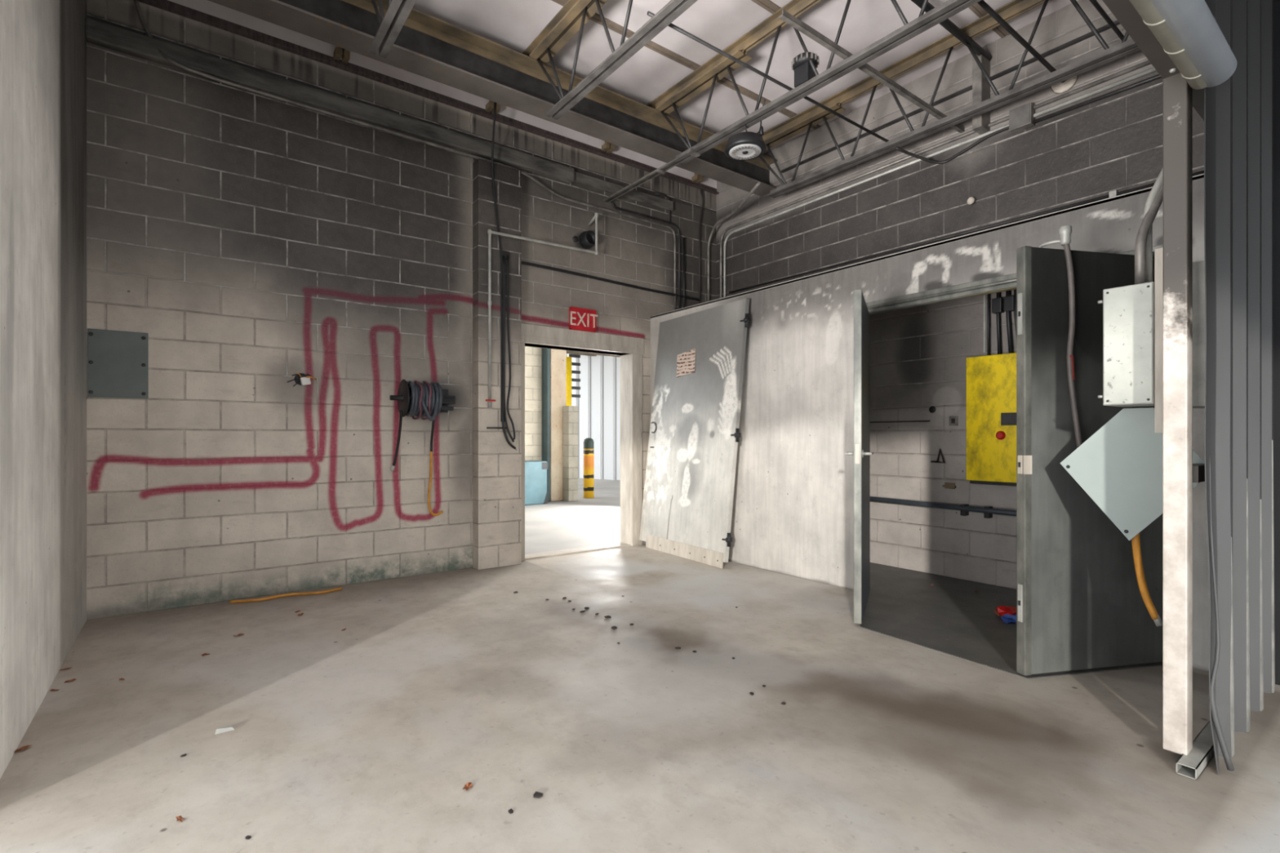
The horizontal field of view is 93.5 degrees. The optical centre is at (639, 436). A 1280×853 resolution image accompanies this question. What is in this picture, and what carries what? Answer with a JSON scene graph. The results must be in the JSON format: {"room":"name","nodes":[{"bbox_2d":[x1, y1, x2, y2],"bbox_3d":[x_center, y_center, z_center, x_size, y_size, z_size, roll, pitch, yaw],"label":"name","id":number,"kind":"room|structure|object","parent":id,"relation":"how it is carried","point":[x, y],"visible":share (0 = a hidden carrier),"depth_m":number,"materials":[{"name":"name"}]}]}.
{"room":"abandoned warehouse","nodes":[
{"label":"abandoned warehouse","id":0,"kind":"room"},
{"bbox_2d":[0,0,86,778],"bbox_3d":[-2.909,-0.934,2.854,0.200,4.400,2.700,0,0,-37],"label":"wall","id":1,"kind":"structure","parent":0,"point":[43,42],"depth_m":2.63,"materials":[{"name":"grey paint"}]},
{"bbox_2d":[86,0,716,619],"bbox_3d":[-1.366,-0.814,5.582,5.950,4.160,0.200,0,0,-37],"label":"wall","id":2,"kind":"structure","parent":0,"point":[256,242],"depth_m":4.51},
{"bbox_2d":[87,328,148,399],"bbox_3d":[-3.394,-0.470,3.918,0.300,0.437,0.015,0,0,-37],"label":"panel","id":3,"kind":"object","parent":2,"relation":"attached to","point":[117,361],"visible":1,"depth_m":3.91,"materials":[{"name":"metal"}]},
{"bbox_2d":[287,373,315,386],"bbox_3d":[-2.546,-0.425,4.527,0.195,0.110,0.066,0,0,-37],"label":"outlet","id":4,"kind":"object","parent":2,"relation":"attached to","point":[300,379],"visible":1,"depth_m":4.53,"materials":[{"name":"white plastic"}]},
{"bbox_2d":[300,377,311,385],"bbox_3d":[-2.526,-0.419,4.545,0.071,0.068,0.044,0,0,-37],"label":"socket","id":5,"kind":"object","parent":4,"relation":"attached to","point":[304,380],"depth_m":4.53,"materials":[{"name":"white paint"}]},
{"bbox_2d":[85,17,673,211],"bbox_3d":[-1.562,-2.569,5.261,4.850,0.130,0.074,0,0,-37],"label":"pipe","id":6,"kind":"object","parent":2,"relation":"attached to","point":[99,33],"depth_m":4.63,"materials":[{"name":"metal"}]},
{"bbox_2d":[133,0,675,310],"bbox_3d":[-1.440,-2.096,5.328,4.668,1.563,0.097,0,0,-37],"label":"conduit","id":7,"kind":"object","parent":2,"relation":"attached to","point":[136,2],"visible":0.98,"depth_m":4.73,"materials":[{"name":"metal"}]},
{"bbox_2d":[389,379,455,421],"bbox_3d":[-1.778,-0.293,4.941,0.520,0.334,0.326,0,0,-37],"label":"hose reel","id":8,"kind":"object","parent":2,"relation":"attached to","point":[424,399],"visible":1,"depth_m":4.84,"materials":[{"name":"black rubber"}]},
{"bbox_2d":[390,410,402,471],"bbox_3d":[-1.955,0.037,4.863,0.177,0.492,0.052,0,0,40],"label":"air hose","id":9,"kind":"object","parent":8,"relation":"hanging from","point":[393,466],"visible":1,"depth_m":4.88,"materials":[{"name":"black rubber"}]},
{"bbox_2d":[427,418,443,515],"bbox_3d":[-1.694,0.219,5.057,0.136,0.916,0.176,0,0,-37],"label":"air hose","id":10,"kind":"object","parent":8,"relation":"hanging from","point":[433,421],"visible":0.91,"depth_m":5.08,"materials":[{"name":"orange rubber"}]},
{"bbox_2d":[137,0,719,195],"bbox_3d":[-1.292,-2.914,5.484,5.550,0.070,0.045,0,0,-37],"label":"ceiling beam","id":11,"kind":"structure","parent":2,"relation":"on","point":[165,5],"depth_m":4.91,"materials":[{"name":"metal"}]},
{"bbox_2d":[167,0,716,188],"bbox_3d":[-1.310,-3.019,5.508,5.550,0.140,0.026,0,0,-37],"label":"trim","id":12,"kind":"structure","parent":2,"relation":"attached to","point":[206,6],"depth_m":5.01,"materials":[{"name":"metal"}]},
{"bbox_2d":[472,158,521,569],"bbox_3d":[-1.288,-0.634,5.437,0.410,3.600,0.125,0,0,-37],"label":"pilaster","id":13,"kind":"object","parent":2,"relation":"attached to","point":[496,465],"depth_m":5.36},
{"bbox_2d":[486,102,517,450],"bbox_3d":[-1.190,-1.375,5.317,0.271,3.004,0.184,0,0,-37],"label":"cable","id":14,"kind":"object","parent":2,"relation":"attached to","point":[504,255],"visible":1,"depth_m":5.37,"materials":[{"name":"black rubber"}]},
{"bbox_2d":[480,213,598,408],"bbox_3d":[-0.931,-1.233,5.657,1.200,1.958,0.175,0,0,-37],"label":"pipe","id":15,"kind":"object","parent":2,"relation":"attached to","point":[490,232],"visible":1,"depth_m":5.29,"materials":[{"name":"grey plastic"}]},
{"bbox_2d":[524,542,630,559],"bbox_3d":[-0.657,1.160,6.129,1.250,0.012,0.180,0,0,-37],"label":"threshold","id":16,"kind":"object","parent":2,"relation":"attached to","point":[562,552],"depth_m":6.09,"materials":[{"name":"concrete"}]},
{"bbox_2d":[521,323,644,560],"bbox_3d":[-0.604,0.053,6.149,1.450,2.225,0.232,0,0,-37],"label":"door frame","id":17,"kind":"structure","parent":2,"relation":"in","point":[631,365],"depth_m":6.42,"materials":[{"name":"beige paint"}]},
{"bbox_2d":[568,306,597,332],"bbox_3d":[-0.566,-1.169,6.032,0.319,0.220,0.040,0,0,-37],"label":"exit sign","id":18,"kind":"object","parent":2,"relation":"attached to","point":[580,319],"visible":1,"depth_m":6.01,"materials":[{"name":"red plastic"}]},
{"bbox_2d":[572,231,595,248],"bbox_3d":[-0.540,-1.979,6.011,0.245,0.170,0.110,0,0,-37],"label":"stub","id":19,"kind":"object","parent":2,"relation":"attached to","point":[587,238],"visible":0.94,"depth_m":6.01,"materials":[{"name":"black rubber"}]},
{"bbox_2d":[521,261,699,301],"bbox_3d":[-0.229,-1.604,6.282,2.291,0.068,0.036,0,0,-37],"label":"cable","id":20,"kind":"object","parent":2,"relation":"attached to","point":[522,262],"visible":0.91,"depth_m":6.18,"materials":[{"name":"black rubber"}]},
{"bbox_2d":[610,200,679,309],"bbox_3d":[0.073,-1.882,6.514,0.952,1.136,0.024,0,0,-37],"label":"conduit","id":21,"kind":"object","parent":2,"relation":"attached to","point":[611,202],"visible":0.94,"depth_m":6.70,"materials":[{"name":"metal"}]},
{"bbox_2d":[654,191,670,224],"bbox_3d":[0.249,-2.522,6.646,0.211,0.317,0.022,0,0,-37],"label":"conduit","id":22,"kind":"object","parent":2,"relation":"attached to","point":[655,193],"visible":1,"depth_m":6.68,"materials":[{"name":"metal"}]},
{"bbox_2d":[683,237,684,307],"bbox_3d":[0.500,-1.784,6.836,0.026,0.940,0.026,0,0,-37],"label":"conduit","id":23,"kind":"object","parent":2,"relation":"attached to","point":[683,237],"visible":0.66,"depth_m":6.83,"materials":[{"name":"grey metal"}]},
{"bbox_2d":[698,189,703,303],"bbox_3d":[0.713,-2.091,6.996,0.074,1.553,0.022,0,0,-37],"label":"conduit","id":24,"kind":"object","parent":2,"relation":"attached to","point":[701,193],"visible":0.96,"depth_m":6.97,"materials":[{"name":"metal"}]},
{"bbox_2d":[524,346,542,461],"bbox_3d":[-3.209,-0.934,10.029,3.360,4.200,0.280,0,0,-37],"label":"wall","id":25,"kind":"structure","parent":0,"point":[533,355],"depth_m":10.83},
{"bbox_2d":[566,353,620,479],"bbox_3d":[-1.248,-0.984,16.553,11.143,4.300,0.058,0,0,32],"label":"wall","id":26,"kind":"structure","parent":0,"point":[598,404],"depth_m":16.43,"materials":[{"name":"white"}]},
{"bbox_2d":[566,350,620,357],"bbox_3d":[-1.398,-2.104,14.637,3.400,0.620,4.300,0,0,-37],"label":"canopy","id":27,"kind":"object","parent":26,"relation":"attached to","point":[567,351],"visible":0.07,"depth_m":15.32,"materials":[{"name":"metal"}]},
{"bbox_2d":[568,354,580,397],"bbox_3d":[-1.559,-1.729,14.353,0.300,1.590,0.040,0,0,-37],"label":"ladder","id":28,"kind":"object","parent":27,"relation":"attached to","point":[570,355],"visible":0.45,"depth_m":14.35,"materials":[{"name":"metal"}]},
{"bbox_2d":[0,478,1279,852],"bbox_3d":[0.004,1.241,9.620,20.000,0.150,23.000,0,0,-37],"label":"floor","id":29,"kind":"structure","parent":0,"point":[367,736],"depth_m":2.37,"materials":[{"name":"concrete"}]},
{"bbox_2d":[13,744,31,752],"bbox_3d":[-2.297,1.159,2.236,0.032,0.011,0.057,0,0,10],"label":"dry leaf","id":30,"kind":"object","parent":29,"relation":"on","point":[23,748],"visible":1,"depth_m":2.24,"materials":[{"name":"plant"}]},
{"bbox_2d":[63,678,76,683],"bbox_3d":[-2.711,1.161,2.862,0.026,0.008,0.046,0,0,29],"label":"dry leaf","id":31,"kind":"object","parent":29,"relation":"on","point":[73,679],"visible":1,"depth_m":2.87,"materials":[{"name":"plant"}]},
{"bbox_2d":[175,815,183,822],"bbox_3d":[-1.396,1.161,1.829,0.038,0.007,0.022,0,0,37],"label":"dry leaf","id":32,"kind":"object","parent":29,"relation":"on","point":[180,818],"visible":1,"depth_m":1.83,"materials":[{"name":"plant"}]},
{"bbox_2d":[214,724,234,734],"bbox_3d":[-1.645,1.155,2.385,0.065,0.019,0.030,0,0,-37],"label":"chip","id":33,"kind":"object","parent":29,"relation":"on","point":[227,728],"visible":1,"depth_m":2.38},
{"bbox_2d":[244,835,251,839],"bbox_3d":[-1.138,1.163,1.747,0.016,0.005,0.014,0,0,22],"label":"chip","id":34,"kind":"object","parent":29,"relation":"on","point":[248,837],"visible":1,"depth_m":1.75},
{"bbox_2d":[229,586,342,603],"bbox_3d":[-2.551,1.154,4.369,0.710,0.020,0.072,0,0,-32],"label":"cord","id":35,"kind":"object","parent":29,"relation":"on","point":[340,588],"visible":1,"depth_m":4.37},
{"bbox_2d":[462,782,473,790],"bbox_3d":[-0.570,1.159,1.999,0.028,0.010,0.050,0,0,13],"label":"dry leaf","id":36,"kind":"object","parent":29,"relation":"on","point":[468,784],"visible":1,"depth_m":2.00,"materials":[{"name":"plant"}]},
{"bbox_2d":[524,460,547,505],"bbox_3d":[-2.011,0.796,10.446,0.675,0.740,0.455,0,0,-37],"label":"bin","id":37,"kind":"object","parent":29,"relation":"on","point":[535,471],"visible":0.62,"depth_m":10.34,"materials":[{"name":"blue plastic"}]},
{"bbox_2d":[533,791,542,798],"bbox_3d":[-0.330,1.160,1.951,0.033,0.010,0.028,0,0,-1],"label":"chip","id":38,"kind":"object","parent":29,"relation":"on","point":[537,794],"visible":1,"depth_m":1.94,"materials":[{"name":"stone"}]},
{"bbox_2d":[542,347,550,501],"bbox_3d":[-1.701,-0.884,10.902,0.060,4.100,0.220,0,0,-37],"label":"door track","id":39,"kind":"object","parent":29,"relation":"on","point":[545,352],"visible":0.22,"depth_m":10.83,"materials":[{"name":"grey metal"}]},
{"bbox_2d":[550,348,566,501],"bbox_3d":[-1.599,-0.934,11.117,0.320,4.200,0.400,0,0,-37],"label":"pillar","id":40,"kind":"structure","parent":29,"relation":"on","point":[557,357],"depth_m":10.94,"materials":[{"name":"concrete"}]},
{"bbox_2d":[566,356,571,405],"bbox_3d":[-1.625,-0.309,13.527,0.180,2.950,0.180,0,0,-37],"label":"pipe","id":41,"kind":"object","parent":29,"relation":"on","point":[568,358],"visible":0.22,"depth_m":13.45,"materials":[{"name":"metal"}]},
{"bbox_2d":[562,405,577,501],"bbox_3d":[-1.267,0.306,10.976,0.200,1.720,0.215,0,0,-37],"label":"stub","id":42,"kind":"object","parent":29,"relation":"on","point":[570,413],"visible":1,"depth_m":10.90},
{"bbox_2d":[583,438,594,497],"bbox_3d":[-0.980,0.596,11.508,0.200,1.140,0.200,0,0,-37],"label":"bollard","id":43,"kind":"object","parent":29,"relation":"on","point":[588,443],"visible":1,"depth_m":11.42,"materials":[{"name":"metal"}]},
{"bbox_2d":[1176,720,1214,780],"bbox_3d":[2.373,1.145,2.441,1.260,0.038,0.053,0,0,-37],"label":"tube","id":44,"kind":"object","parent":29,"relation":"on","point":[1192,765],"depth_m":2.13,"materials":[{"name":"metal"}]},
{"bbox_2d":[413,0,1077,154],"bbox_3d":[0.064,-3.128,3.686,5.950,0.092,4.950,0,0,-37],"label":"ceiling","id":45,"kind":"structure","parent":0,"point":[671,55],"depth_m":4.69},
{"bbox_2d":[650,173,1209,671],"bbox_3d":[1.895,-0.071,5.035,1.000,2.475,4.600,0,0,-37],"label":"wall","id":46,"kind":"structure","parent":0,"point":[793,508],"depth_m":4.76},
{"bbox_2d":[639,298,750,568],"bbox_3d":[0.465,-0.030,5.870,0.234,2.388,1.503,0,0,-35],"label":"door","id":47,"kind":"structure","parent":46,"relation":"in","point":[695,434],"depth_m":5.76,"materials":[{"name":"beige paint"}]},
{"bbox_2d":[706,182,760,302],"bbox_3d":[1.018,-1.891,6.442,0.125,1.155,1.343,0,0,-15],"label":"conduit","id":48,"kind":"object","parent":46,"relation":"attached to","point":[757,184],"visible":0.94,"depth_m":6.96,"materials":[{"name":"metal"}]},
{"bbox_2d":[845,288,873,624],"bbox_3d":[1.492,0.122,4.081,0.164,2.043,0.878,0,0,21],"label":"door","id":49,"kind":"structure","parent":46,"relation":"in","point":[861,453],"depth_m":3.69,"materials":[{"name":"grey metal"}]},
{"bbox_2d":[866,244,1163,315],"bbox_3d":[2.218,-0.954,3.801,0.110,0.080,1.760,0,0,-37],"label":"trim","id":50,"kind":"structure","parent":46,"relation":"attached to","point":[1009,281],"depth_m":3.98,"materials":[{"name":"metal"}]},
{"bbox_2d":[1016,245,1163,675],"bbox_3d":[2.275,0.116,3.009,0.897,2.070,0.053,0,0,-12],"label":"door","id":51,"kind":"structure","parent":46,"relation":"in","point":[1080,604],"depth_m":2.94,"materials":[{"name":"grey metal"}]},
{"bbox_2d":[1038,225,1082,448],"bbox_3d":[2.058,-0.478,2.947,0.195,1.092,0.063,0,0,24],"label":"hose","id":52,"kind":"object","parent":51,"relation":"hanging from","point":[1064,232],"visible":0.92,"depth_m":2.92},
{"bbox_2d":[716,0,1204,589],"bbox_3d":[2.344,-0.934,5.436,0.200,4.400,4.900,0,0,-37],"label":"wall","id":53,"kind":"structure","parent":0,"point":[918,355],"depth_m":5.03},
{"bbox_2d":[207,0,777,195],"bbox_3d":[-0.810,-2.797,4.862,5.570,0.314,0.230,0,0,-37],"label":"steel beam","id":54,"kind":"structure","parent":53,"relation":"on","point":[427,46],"depth_m":4.62,"materials":[{"name":"grey metal"}]},
{"bbox_2d":[333,0,416,63],"bbox_3d":[-0.962,-2.734,2.878,0.150,0.650,4.595,0,0,-37],"label":"joist","id":55,"kind":"object","parent":54,"relation":"on","point":[391,24],"visible":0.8,"depth_m":3.61,"materials":[{"name":"metal"}]},
{"bbox_2d":[485,0,697,119],"bbox_3d":[0.028,-2.734,3.625,0.150,0.650,4.595,0,0,-37],"label":"joist","id":56,"kind":"object","parent":54,"relation":"on","point":[572,17],"visible":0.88,"depth_m":4.19,"materials":[{"name":"metal"}]},
{"bbox_2d":[601,0,981,164],"bbox_3d":[1.026,-2.734,4.377,0.150,0.650,4.595,0,0,-37],"label":"joist","id":57,"kind":"object","parent":54,"relation":"on","point":[719,66],"visible":0.87,"depth_m":4.46,"materials":[{"name":"metal"}]},
{"bbox_2d":[602,148,700,202],"bbox_3d":[0.059,-2.425,5.661,0.120,0.042,1.370,0,0,-37],"label":"extension","id":58,"kind":"object","parent":57,"relation":"attached to","point":[663,169],"visible":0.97,"depth_m":5.66,"materials":[{"name":"metal"}]},
{"bbox_2d":[724,99,765,160],"bbox_3d":[0.814,-2.364,4.659,0.316,0.347,0.316,0,0,-1],"label":"lamp","id":59,"kind":"object","parent":57,"relation":"hanging from","point":[746,145],"visible":0.97,"depth_m":4.58,"materials":[{"name":"black metal"}]},
{"bbox_2d":[647,10,888,142],"bbox_3d":[1.089,-2.474,4.302,2.610,0.022,0.022,0,0,-37],"label":"bar","id":60,"kind":"object","parent":57,"relation":"on","point":[649,13],"visible":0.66,"depth_m":4.09,"materials":[{"name":"metal"}]},
{"bbox_2d":[791,52,818,87],"bbox_3d":[1.161,-2.564,4.231,0.188,0.200,0.188,0,0,-37],"label":"box","id":61,"kind":"object","parent":57,"relation":"on","point":[800,64],"visible":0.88,"depth_m":4.18,"materials":[{"name":"black metal"}]},
{"bbox_2d":[691,0,1140,198],"bbox_3d":[2.017,-2.734,5.123,0.150,0.650,4.595,0,0,-37],"label":"joist","id":62,"kind":"object","parent":54,"relation":"on","point":[815,115],"visible":0.73,"depth_m":4.75,"materials":[{"name":"metal"}]},
{"bbox_2d":[778,8,964,133],"bbox_3d":[1.723,-2.489,4.217,2.240,0.035,0.032,0,0,-37],"label":"bar","id":63,"kind":"object","parent":62,"relation":"on","point":[788,18],"visible":1,"depth_m":4.06,"materials":[{"name":"metal"}]},
{"bbox_2d":[911,0,991,61],"bbox_3d":[1.963,-2.969,4.147,1.940,0.053,0.053,0,0,-37],"label":"pipe","id":64,"kind":"object","parent":62,"relation":"attached to","point":[948,24],"visible":0.62,"depth_m":4.41,"materials":[{"name":"black metal"}]},
{"bbox_2d":[894,126,1008,164],"bbox_3d":[2.530,-2.338,4.881,0.840,0.133,0.240,0,0,30],"label":"cable","id":65,"kind":"object","parent":62,"relation":"hanging from","point":[983,139],"visible":0.95,"depth_m":4.95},
{"bbox_2d":[1088,0,1124,41],"bbox_3d":[2.288,-2.514,3.227,1.950,0.022,0.022,0,0,-37],"label":"bar","id":66,"kind":"object","parent":62,"relation":"on","point":[1095,3],"visible":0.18,"depth_m":3.61,"materials":[{"name":"metal"}]},
{"bbox_2d":[870,420,929,422],"bbox_3d":[2.250,-0.132,5.377,0.018,0.010,0.680,0,0,-37],"label":"rail","id":67,"kind":"object","parent":53,"relation":"attached to","point":[912,420],"visible":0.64,"depth_m":5.30,"materials":[{"name":"metal"}]},
{"bbox_2d":[928,405,935,413],"bbox_3d":[2.473,-0.229,5.095,0.006,0.059,0.059,0,0,-37],"label":"wall anchor","id":68,"kind":"object","parent":53,"relation":"attached to","point":[932,409],"visible":1,"depth_m":5.09,"materials":[{"name":"black metal"}]},
{"bbox_2d":[720,60,1151,298],"bbox_3d":[2.297,-1.888,5.296,0.028,1.148,4.494,0,0,-37],"label":"conduit","id":69,"kind":"object","parent":53,"relation":"attached to","point":[1145,63],"visible":0.82,"depth_m":5.11,"materials":[{"name":"metal"}]},
{"bbox_2d":[930,448,945,462],"bbox_3d":[2.485,0.159,5.027,0.028,0.121,0.132,0,0,-25],"label":"wire hook","id":70,"kind":"object","parent":53,"relation":"attached to","point":[940,451],"visible":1,"depth_m":5.01,"materials":[{"name":"black metal"}]},
{"bbox_2d":[723,66,1156,297],"bbox_3d":[2.315,-1.858,5.272,0.028,1.088,4.434,0,0,-37],"label":"conduit","id":71,"kind":"object","parent":53,"relation":"attached to","point":[1153,69],"visible":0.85,"depth_m":5.04,"materials":[{"name":"metal"}]},
{"bbox_2d":[870,496,1016,518],"bbox_3d":[2.627,0.588,4.835,0.071,0.096,3.000,0,0,-37],"label":"rail","id":72,"kind":"object","parent":53,"relation":"attached to","point":[964,508],"visible":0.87,"depth_m":4.87,"materials":[{"name":"grey metal"}]},
{"bbox_2d":[942,482,955,488],"bbox_3d":[2.553,0.406,4.967,0.028,0.050,0.100,0,0,-37],"label":"bracket","id":73,"kind":"object","parent":53,"relation":"attached to","point":[947,485],"visible":1,"depth_m":4.96,"materials":[{"name":"metal"}]},
{"bbox_2d":[781,20,1120,173],"bbox_3d":[2.568,-2.799,4.948,0.030,0.020,3.550,0,0,-37],"label":"trim","id":74,"kind":"structure","parent":53,"relation":"attached to","point":[1107,27],"depth_m":4.89,"materials":[{"name":"metal"}]},
{"bbox_2d":[949,416,958,426],"bbox_3d":[2.577,-0.129,4.948,0.015,0.080,0.070,0,0,-37],"label":"wall socket","id":75,"kind":"object","parent":53,"relation":"attached to","point":[953,420],"visible":1,"depth_m":4.94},
{"bbox_2d":[951,418,955,423],"bbox_3d":[2.573,-0.129,4.945,0.005,0.040,0.030,0,0,-37],"label":"switch","id":76,"kind":"object","parent":75,"relation":"attached to","point":[953,420],"depth_m":4.94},
{"bbox_2d":[728,170,1204,293],"bbox_3d":[2.341,-1.651,5.252,0.024,0.059,4.330,0,0,-37],"label":"conduit","id":77,"kind":"object","parent":53,"relation":"attached to","point":[1197,173],"visible":0.66,"depth_m":4.82,"materials":[{"name":"metal"}]},
{"bbox_2d":[1109,190,1117,197],"bbox_3d":[3.216,-1.644,4.089,0.030,0.040,0.040,0,0,-37],"label":"clip","id":78,"kind":"object","parent":77,"relation":"attached to","point":[1113,193],"visible":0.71,"depth_m":4.08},
{"bbox_2d":[966,196,974,204],"bbox_3d":[2.642,-1.884,4.809,0.020,0.060,0.060,0,0,-37],"label":"pipe stub","id":79,"kind":"object","parent":53,"relation":"attached to","point":[971,200],"visible":1,"depth_m":4.80,"materials":[{"name":"beige paint"}]},
{"bbox_2d":[972,54,990,134],"bbox_3d":[2.671,-2.674,4.712,0.150,0.560,0.070,0,0,-37],"label":"column","id":80,"kind":"structure","parent":53,"relation":"attached to","point":[980,86],"depth_m":4.67,"materials":[{"name":"metal"}]},
{"bbox_2d":[983,294,986,352],"bbox_3d":[2.723,-0.969,4.754,0.012,0.610,0.015,0,0,-37],"label":"strut","id":81,"kind":"object","parent":53,"relation":"attached to","point":[984,295],"visible":0.64,"depth_m":4.75,"materials":[{"name":"metal"}]},
{"bbox_2d":[966,352,1016,486],"bbox_3d":[2.792,-0.127,4.552,0.140,0.995,0.590,0,0,-37],"label":"electrical box","id":82,"kind":"object","parent":53,"relation":"attached to","point":[991,380],"visible":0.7,"depth_m":4.61,"materials":[{"name":"metal"}]},
{"bbox_2d":[986,293,990,355],"bbox_3d":[2.728,-0.949,4.711,0.018,0.650,0.018,0,0,-15],"label":"conduit","id":83,"kind":"object","parent":82,"relation":"on","point":[988,295],"visible":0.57,"depth_m":4.71,"materials":[{"name":"black metal"}]},
{"bbox_2d":[995,292,1001,354],"bbox_3d":[2.773,-0.949,4.651,0.028,0.650,0.038,0,0,-37],"label":"conduit","id":84,"kind":"object","parent":82,"relation":"on","point":[997,294],"visible":0.57,"depth_m":4.64,"materials":[{"name":"black metal"}]},
{"bbox_2d":[991,297,1004,314],"bbox_3d":[2.767,-1.012,4.653,0.063,0.115,0.070,0,0,-37],"label":"pipe fitting","id":85,"kind":"object","parent":84,"relation":"attached to","point":[997,303],"visible":0.89,"depth_m":4.63,"materials":[{"name":"black metal"}]},
{"bbox_2d":[1005,290,1013,353],"bbox_3d":[2.818,-0.949,4.591,0.032,0.651,0.052,0,0,-37],"label":"conduit","id":86,"kind":"object","parent":82,"relation":"on","point":[1007,292],"visible":0.57,"depth_m":4.58,"materials":[{"name":"black metal"}]},
{"bbox_2d":[1003,295,1014,311],"bbox_3d":[2.819,-1.012,4.585,0.063,0.115,0.070,0,0,-37],"label":"pipe fitting","id":87,"kind":"object","parent":86,"relation":"attached to","point":[1008,301],"visible":0.92,"depth_m":4.56,"materials":[{"name":"black metal"}]},
{"bbox_2d":[1013,288,1016,333],"bbox_3d":[2.852,-0.949,4.547,0.022,0.651,0.052,0,0,-37],"label":"conduit","id":88,"kind":"object","parent":82,"relation":"on","point":[1015,290],"visible":0.29,"depth_m":4.55,"materials":[{"name":"black metal"}]},
{"bbox_2d":[977,0,1065,82],"bbox_3d":[2.159,-2.554,3.656,2.260,0.028,0.028,0,0,-37],"label":"pipe","id":89,"kind":"object","parent":53,"relation":"attached to","point":[982,3],"visible":0.9,"depth_m":3.82,"materials":[{"name":"metal"}]},
{"bbox_2d":[1008,102,1035,133],"bbox_3d":[2.862,-2.386,4.512,0.086,0.155,0.150,0,0,-37],"label":"junction box","id":90,"kind":"object","parent":53,"relation":"attached to","point":[1021,117],"visible":1,"depth_m":4.48,"materials":[{"name":"metal"}]},
{"bbox_2d":[1051,75,1077,93],"bbox_3d":[3.043,-2.554,4.323,0.014,0.164,0.164,0,0,-37],"label":"plaster patch","id":91,"kind":"object","parent":53,"relation":"attached to","point":[1060,87],"visible":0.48,"depth_m":4.32,"materials":[{"name":"beige paint"}]},
{"bbox_2d":[1033,74,1161,124],"bbox_3d":[3.282,-2.329,3.989,0.026,0.036,1.220,0,0,-37],"label":"conduit","id":92,"kind":"object","parent":53,"relation":"attached to","point":[1157,77],"visible":0.66,"depth_m":4.14,"materials":[{"name":"metal"}]},
{"bbox_2d":[860,562,1163,679],"bbox_3d":[1.575,1.164,4.787,1.810,0.004,4.510,0,0,-37],"label":"floor","id":93,"kind":"structure","parent":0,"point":[948,616],"depth_m":3.88,"materials":[{"name":"concrete"}]},
{"bbox_2d":[993,605,1016,623],"bbox_3d":[2.349,1.117,3.837,0.134,0.087,0.261,0,0,17],"label":"wrapper","id":94,"kind":"object","parent":93,"relation":"on","point":[1008,614],"visible":0.85,"depth_m":3.80,"materials":[{"name":"red plastic"}]},
{"bbox_2d":[1204,0,1275,775],"bbox_3d":[2.492,-0.984,2.452,1.257,4.300,0.072,0,0,-37],"label":"wall","id":95,"kind":"structure","parent":0,"point":[1238,111],"depth_m":2.38,"materials":[{"name":"grey metal"}]},
{"bbox_2d":[1097,247,1204,433],"bbox_3d":[2.104,-0.369,2.441,0.330,0.710,0.325,0,0,-37],"label":"box","id":96,"kind":"object","parent":95,"relation":"attached to","point":[1133,314],"visible":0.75,"depth_m":2.36,"materials":[{"name":"metal"}]},
{"bbox_2d":[1060,408,1204,540],"bbox_3d":[2.084,0.160,2.546,0.055,0.558,0.517,0,0,-37],"label":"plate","id":97,"kind":"object","parent":96,"relation":"hanging from","point":[1120,467],"visible":0.87,"depth_m":2.55,"materials":[{"name":"metal"}]},
{"bbox_2d":[1131,533,1163,626],"bbox_3d":[2.122,0.586,2.517,0.039,0.400,0.103,0,0,-37],"label":"hose","id":98,"kind":"object","parent":97,"relation":"hanging from","point":[1135,542],"visible":0.96,"depth_m":2.53,"materials":[{"name":"rubber"}]},
{"bbox_2d":[1134,182,1163,284],"bbox_3d":[2.098,-0.941,2.437,0.224,0.674,0.065,0,0,-5],"label":"conduit","id":99,"kind":"object","parent":96,"relation":"on","point":[1149,217],"visible":0.51,"depth_m":2.41,"materials":[{"name":"metal"}]},
{"bbox_2d":[1142,167,1163,282],"bbox_3d":[2.162,-0.943,2.469,0.243,0.678,0.029,0,0,-15],"label":"conduit","id":100,"kind":"object","parent":96,"relation":"on","point":[1153,194],"visible":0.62,"depth_m":2.43,"materials":[{"name":"metal"}]},
{"bbox_2d":[1163,72,1192,755],"bbox_3d":[1.945,-0.086,2.178,0.080,2.435,0.067,0,0,-37],"label":"steel post","id":101,"kind":"object","parent":95,"relation":"attached to","point":[1177,92],"depth_m":2.15,"materials":[{"name":"white metal"}]},
{"bbox_2d":[1192,88,1204,482],"bbox_3d":[2.843,-0.634,2.831,2.140,1.600,0.060,0,0,-37],"label":"trim","id":102,"kind":"structure","parent":95,"relation":"attached to","point":[1198,469],"depth_m":2.27,"materials":[{"name":"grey metal"}]},
{"bbox_2d":[1273,0,1279,684],"bbox_3d":[4.296,-0.959,1.153,0.060,4.350,4.310,0,0,-37],"label":"wall","id":103,"kind":"structure","parent":0,"point":[1276,2],"depth_m":2.83,"materials":[{"name":"metal"}]},
{"bbox_3d":[1.481,-2.284,1.805,5.950,1.700,0.060,0,0,-37],"label":"wall","id":104,"kind":"structure","parent":0,"visible":0},
{"bbox_2d":[1102,0,1180,79],"bbox_3d":[0.617,-1.360,1.174,3.410,0.148,0.072,0,0,-37],"label":"trim","id":105,"kind":"structure","parent":104,"relation":"attached to","point":[1123,11],"depth_m":1.95,"materials":[{"name":"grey metal"}]},
{"bbox_2d":[1128,0,1237,89],"bbox_3d":[0.668,-1.276,1.090,3.290,0.144,0.121,0,0,-37],"label":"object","id":106,"kind":"structure","parent":104,"relation":"in","point":[1187,31],"depth_m":1.84,"materials":[{"name":"grey metal"}]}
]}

